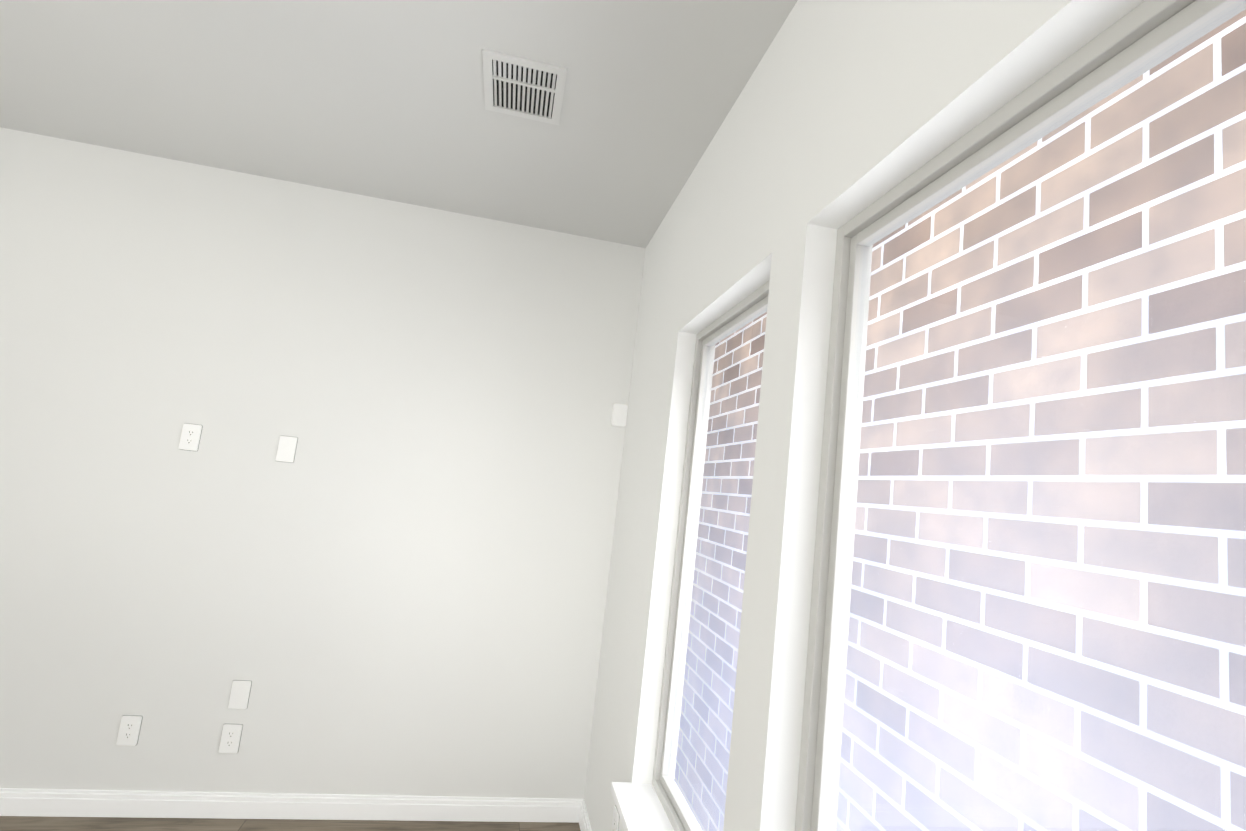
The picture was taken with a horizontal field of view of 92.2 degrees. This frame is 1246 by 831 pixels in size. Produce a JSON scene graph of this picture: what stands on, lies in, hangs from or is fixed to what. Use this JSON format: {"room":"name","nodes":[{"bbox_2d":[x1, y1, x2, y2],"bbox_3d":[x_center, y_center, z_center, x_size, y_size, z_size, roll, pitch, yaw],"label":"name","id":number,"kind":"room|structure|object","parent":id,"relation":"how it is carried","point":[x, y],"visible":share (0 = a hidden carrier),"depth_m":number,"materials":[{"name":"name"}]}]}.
{"room":"living room","nodes":[
{"label":"living room","id":0,"kind":"room"},
{"bbox_2d":[0,816,580,830],"bbox_3d":[-3.414,1.189,-1.216,8.270,0.100,9.990,8,-7,-10],"label":"floor","id":1,"kind":"structure","parent":0,"point":[23,823],"depth_m":2.66,"materials":[{"name":"wood"}]},
{"bbox_2d":[0,127,645,798],"bbox_3d":[-1.841,0.307,2.906,3.970,3.000,0.120,8,-7,-10],"label":"wall","id":2,"kind":"structure","parent":0,"point":[392,577],"depth_m":2.90,"materials":[{"name":"paint"}]},
{"bbox_2d":[116,715,142,745],"bbox_3d":[-2.190,1.398,2.660,0.083,0.127,0.007,8,-7,-10],"label":"electrical outlet","id":3,"kind":"object","parent":2,"relation":"attached to","point":[129,730],"visible":1,"depth_m":2.66,"materials":[{"name":"white plastic"}]},
{"bbox_2d":[179,423,202,450],"bbox_3d":[-2.036,0.102,2.823,0.083,0.127,0.007,8,-7,-10],"label":"outlet","id":4,"kind":"object","parent":2,"relation":"attached to","point":[190,437],"visible":1,"depth_m":2.82,"materials":[{"name":"white plastic"}]},
{"bbox_2d":[219,723,242,752],"bbox_3d":[-1.788,1.472,2.732,0.083,0.127,0.007,8,-7,-10],"label":"electrical outlet","id":5,"kind":"object","parent":2,"relation":"attached to","point":[230,740],"visible":1,"depth_m":2.73,"materials":[{"name":"white plastic"}]},
{"bbox_2d":[228,680,251,708],"bbox_3d":[-1.761,1.284,2.756,0.083,0.127,0.007,8,-7,-10],"label":"outlet","id":6,"kind":"object","parent":2,"relation":"attached to","point":[240,694],"visible":1,"depth_m":2.75,"materials":[{"name":"white plastic"}]},
{"bbox_2d":[276,435,297,462],"bbox_3d":[-1.625,0.163,2.897,0.083,0.127,0.007,8,-7,-10],"label":"outlet","id":7,"kind":"object","parent":2,"relation":"attached to","point":[286,449],"visible":1,"depth_m":2.89,"materials":[{"name":"white plastic"}]},
{"bbox_2d":[611,403,627,426],"bbox_3d":[-0.019,-0.002,3.220,0.078,0.120,0.024,8,-7,-10],"label":"sensor","id":8,"kind":"object","parent":2,"relation":"attached to","point":[619,415],"visible":0.98,"depth_m":3.21,"materials":[{"name":"white plastic"}]},
{"bbox_2d":[0,0,797,247],"bbox_3d":[-3.069,-1.868,-0.836,8.270,0.100,9.990,8,-7,-10],"label":"ceiling","id":9,"kind":"structure","parent":0,"point":[382,99],"depth_m":2.23,"materials":[{"name":"paint"}]},
{"bbox_2d":[482,49,566,124],"bbox_3d":[-0.348,-1.141,2.105,0.275,0.008,0.315,8,-7,-10],"label":"ceiling vent","id":10,"kind":"object","parent":9,"relation":"in","point":[523,87],"visible":1,"depth_m":2.08,"materials":[{"name":"white metal"}]},
{"bbox_2d":[584,0,1144,830],"bbox_3d":[0.842,0.132,-0.939,0.150,3.000,8.450,8,-7,-10],"label":"wall","id":11,"kind":"structure","parent":0,"point":[840,114],"depth_m":1.38,"materials":[{"name":"paint"}]},
{"bbox_2d":[0,788,591,830],"bbox_3d":[-3.417,1.086,-1.206,8.000,0.105,9.750,8,-7,-10],"label":"baseboard","id":12,"kind":"structure","parent":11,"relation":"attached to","point":[101,803],"depth_m":2.74,"materials":[{"name":"white wood"}]},
{"bbox_2d":[611,805,619,830],"bbox_3d":[-0.031,1.594,2.320,0.007,0.127,0.083,8,-7,-10],"label":"electrical outlet","id":13,"kind":"object","parent":11,"relation":"attached to","point":[615,822],"visible":0.98,"depth_m":2.32,"materials":[{"name":"white plastic"}]},
{"bbox_2d":[611,782,672,830],"bbox_3d":[0.213,1.261,1.254,0.149,0.030,1.927,8,-7,-10],"label":"window sill","id":14,"kind":"structure","parent":11,"relation":"attached to","point":[639,807],"depth_m":2.02,"materials":[{"name":"white wood"}]},
{"bbox_2d":[652,280,769,830],"bbox_3d":[0.319,0.474,1.889,0.075,1.700,0.860,8,-7,-10],"label":"window","id":15,"kind":"structure","parent":11,"relation":"in","point":[738,316],"depth_m":2.21,"materials":[{"name":"white plastic"}]},
{"bbox_2d":[795,0,1245,830],"bbox_3d":[0.519,0.370,0.868,0.075,1.700,0.860,8,-7,-10],"label":"window","id":16,"kind":"structure","parent":11,"relation":"in","point":[1139,40],"depth_m":0.95,"materials":[{"name":"white plastic"}]},
{"label":"outside","id":17,"kind":"structure","parent":0,"visible":0},
{"bbox_2d":[674,9,1245,830],"bbox_3d":[1.270,-0.839,1.062,0.200,6.500,14.000,8,-7,-10],"label":"brick wall","id":18,"kind":"structure","parent":17,"point":[1080,491],"depth_m":1.38,"materials":[{"name":"brick"}]}
]}

